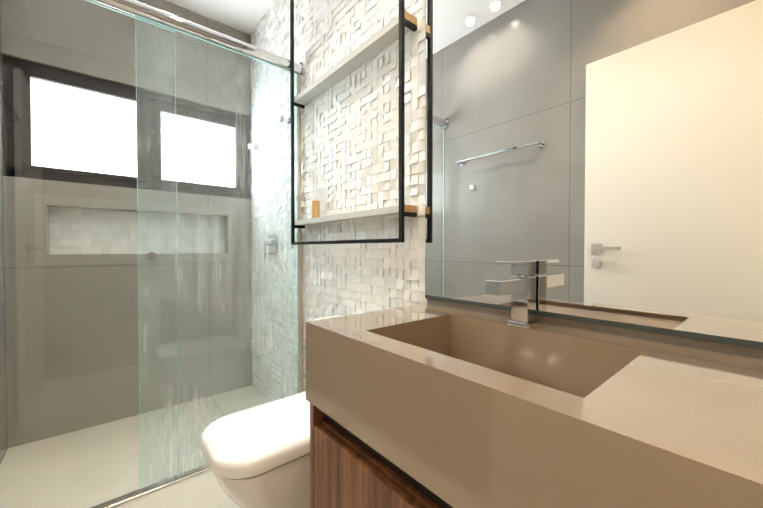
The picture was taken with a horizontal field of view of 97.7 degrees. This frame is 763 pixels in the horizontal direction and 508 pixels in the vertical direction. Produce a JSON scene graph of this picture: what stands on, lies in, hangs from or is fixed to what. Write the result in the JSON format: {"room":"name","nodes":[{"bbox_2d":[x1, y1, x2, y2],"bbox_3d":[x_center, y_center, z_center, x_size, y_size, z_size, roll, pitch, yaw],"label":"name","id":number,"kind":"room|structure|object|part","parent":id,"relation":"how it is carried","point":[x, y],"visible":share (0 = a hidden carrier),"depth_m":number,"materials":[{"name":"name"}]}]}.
{"room":"bathroom","nodes":[
{"label":"bathroom","id":0,"kind":"room"},
{"bbox_2d":[0,45,6,462],"bbox_3d":[-1.141,-0.306,0.639,0.120,2.750,3.125,-1,1,-40],"label":"wall","id":1,"kind":"structure","parent":0,"point":[3,423],"depth_m":1.75,"materials":[{"name":"grey ceramic"}]},
{"bbox_2d":[0,0,252,448],"bbox_3d":[-1.561,-0.330,2.249,1.309,2.750,0.120,-1,1,-40],"label":"wall","id":2,"kind":"structure","parent":0,"point":[35,302],"depth_m":2.06,"materials":[{"name":"grey tile"}]},
{"bbox_2d":[2,54,249,198],"bbox_3d":[-1.554,-0.752,2.235,1.305,0.655,0.090,-1,1,-40],"label":"window","id":3,"kind":"structure","parent":2,"relation":"in","point":[24,102],"depth_m":2.05,"materials":[{"name":"brown metal"}]},
{"label":"glass","id":4,"kind":"part","parent":3,"relation":"part of","materials":[{"name":"glass"}]},
{"bbox_2d":[31,78,136,176],"bbox_3d":[-1.837,-0.767,2.086,0.490,0.502,0.005,-1,1,-40],"label":"window light","id":5,"kind":"object","parent":3,"relation":"attached to","point":[64,125],"depth_m":2.07,"materials":[{"name":"white"}]},
{"bbox_2d":[161,113,234,187],"bbox_3d":[-1.354,-0.761,2.492,0.490,0.471,0.005,-1,1,-40],"label":"window light","id":6,"kind":"object","parent":3,"relation":"attached to","point":[212,133],"depth_m":2.48,"materials":[{"name":"white"}]},
{"label":"glass","id":7,"kind":"part","parent":3,"relation":"part of","materials":[{"name":"glass"}]},
{"bbox_2d":[34,194,235,264],"bbox_3d":[-1.556,-0.143,2.240,1.070,0.397,0.104,-1,1,-40],"label":"trim","id":8,"kind":"structure","parent":2,"relation":"attached to","point":[39,231],"depth_m":2.06,"materials":[{"name":"stone"}]},
{"bbox_2d":[49,206,224,253],"bbox_3d":[-1.587,-0.143,2.276,0.970,0.283,0.010,-1,1,-40],"label":"wall niche","id":9,"kind":"structure","parent":2,"relation":"attached to","point":[67,235],"depth_m":2.18,"materials":[{"name":"white tile"}]},
{"bbox_2d":[0,385,269,507],"bbox_3d":[-0.594,1.112,1.120,1.549,0.100,3.125,-1,1,-40],"label":"floor","id":10,"kind":"structure","parent":0,"point":[203,490],"depth_m":1.65,"materials":[{"name":"tile"}]},
{"bbox_2d":[0,0,303,507],"bbox_3d":[-0.960,-0.022,1.531,1.292,2.154,0.080,-1,1,-40],"label":"shower enclosure","id":11,"kind":"object","parent":10,"relation":"on","point":[139,9],"visible":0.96,"depth_m":1.55,"materials":[{"name":"clear glass"}]},
{"bbox_3d":[-0.963,1.050,1.550,1.292,0.012,0.044,-1,1,-40],"label":"sill rail","id":12,"kind":"part","parent":11,"relation":"part of","materials":[{"name":"silver metal"}]},
{"bbox_3d":[-0.960,-0.538,1.524,1.292,1.121,0.080,-1,1,-40],"label":"rail","id":13,"kind":"part","parent":11,"relation":"part of","materials":[{"name":"silver metal"}]},
{"label":"glass door","id":14,"kind":"part","parent":11,"relation":"part of","materials":[{"name":"clear glass"}]},
{"bbox_3d":[-0.480,0.003,1.952,0.016,2.070,0.024,-1,1,-40],"label":"jamb rail","id":15,"kind":"part","parent":11,"relation":"part of","materials":[{"name":"beige"}]},
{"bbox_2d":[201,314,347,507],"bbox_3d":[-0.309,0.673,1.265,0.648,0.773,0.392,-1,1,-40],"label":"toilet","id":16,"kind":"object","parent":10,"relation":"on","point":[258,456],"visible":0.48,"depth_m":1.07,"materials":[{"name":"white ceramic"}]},
{"bbox_3d":[-0.373,0.627,1.210,0.480,0.052,0.356,-1,1,-40],"label":"lid","id":17,"kind":"part","parent":16,"relation":"part of","materials":[{"name":"white"}]},
{"bbox_3d":[-0.304,0.860,1.272,0.636,0.400,0.342,-1,1,-40],"label":"bowl","id":18,"kind":"part","parent":16,"relation":"part of","materials":[{"name":"white ceramic"}]},
{"bbox_3d":[-0.373,0.656,1.211,0.456,0.009,0.332,-1,1,-40],"label":"seat","id":19,"kind":"part","parent":16,"relation":"part of","materials":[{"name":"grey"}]},
{"bbox_3d":[-0.128,0.311,1.411,0.177,0.042,0.392,-1,1,-40],"label":"tank lid","id":20,"kind":"part","parent":16,"relation":"part of","materials":[{"name":"white ceramic"}]},
{"bbox_2d":[306,260,762,507],"bbox_3d":[0.313,0.545,0.672,0.483,1.048,1.042,-1,1,-40],"label":"bathroom vanity","id":21,"kind":"object","parent":10,"relation":"on","point":[425,405],"visible":1,"depth_m":0.55,"materials":[{"name":"stone"}]},
{"bbox_3d":[-0.031,0.721,0.743,0.020,0.504,0.450,-1,1,-40],"label":"door","id":22,"kind":"part","parent":21,"relation":"part of","materials":[{"name":"brown wood"}]},
{"bbox_2d":[485,260,539,325],"bbox_3d":[0.336,0.102,0.858,0.180,0.168,0.060,-1,1,-40],"label":"tap","id":23,"kind":"object","parent":21,"relation":"on","point":[521,287],"depth_m":0.87,"materials":[{"name":"silver metal"}]},
{"bbox_2d":[166,0,272,34],"bbox_3d":[-0.594,-1.738,1.078,1.549,0.100,3.125,-1,1,-40],"label":"ceiling","id":24,"kind":"structure","parent":0,"point":[245,16],"depth_m":2.34,"materials":[{"name":"white paint"}]},
{"bbox_2d":[290,0,416,244],"bbox_3d":[-0.197,-0.870,1.535,0.102,1.647,0.945,-1,1,-40],"label":"shelf","id":25,"kind":"object","parent":24,"relation":"hanging from","point":[401,24],"visible":1,"depth_m":1.40,"materials":[{"name":"beige wood"}]},
{"bbox_2d":[250,116,762,359],"bbox_3d":[-0.047,-0.320,1.559,0.120,2.750,3.125,-1,1,-40],"label":"wall","id":26,"kind":"structure","parent":0,"point":[756,353],"depth_m":0.75,"materials":[{"name":"grey ceramic"}]},
{"bbox_2d":[250,0,426,400],"bbox_3d":[-0.431,-0.325,1.915,0.010,2.750,1.845,-1,1,-40],"label":"wall tiles","id":27,"kind":"structure","parent":26,"relation":"attached to","point":[349,142],"depth_m":1.66,"materials":[{"name":"white"}]},
{"bbox_2d":[264,234,275,257],"bbox_3d":[-0.761,-0.055,2.253,0.058,0.160,0.110,-1,1,-40],"label":"shower valve","id":28,"kind":"object","parent":27,"relation":"attached to","point":[270,241],"depth_m":2.24,"materials":[{"name":"silver metal"}]},
{"bbox_3d":[-0.764,-0.038,2.250,0.050,0.127,0.044,-1,1,-40],"label":"lever","id":29,"kind":"part","parent":28,"relation":"part of","materials":[{"name":"silver metal"}]},
{"bbox_3d":[-0.742,-0.065,2.269,0.008,0.140,0.110,-1,1,-40],"label":"plate","id":30,"kind":"part","parent":28,"relation":"part of","materials":[{"name":"silver metal"}]},
{"bbox_2d":[281,115,290,124],"bbox_3d":[-0.585,-0.819,2.037,0.052,0.040,0.040,-1,1,-40],"label":"robe hook","id":31,"kind":"object","parent":27,"relation":"attached to","point":[285,119],"depth_m":2.03,"materials":[{"name":"silver metal"}]},
{"bbox_2d":[425,0,762,348],"bbox_3d":[0.495,-0.664,0.805,0.010,1.662,1.038,-1,1,-40],"label":"mirror","id":32,"kind":"object","parent":26,"relation":"attached to","point":[600,162],"visible":1,"depth_m":0.78,"materials":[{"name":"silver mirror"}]}
]}

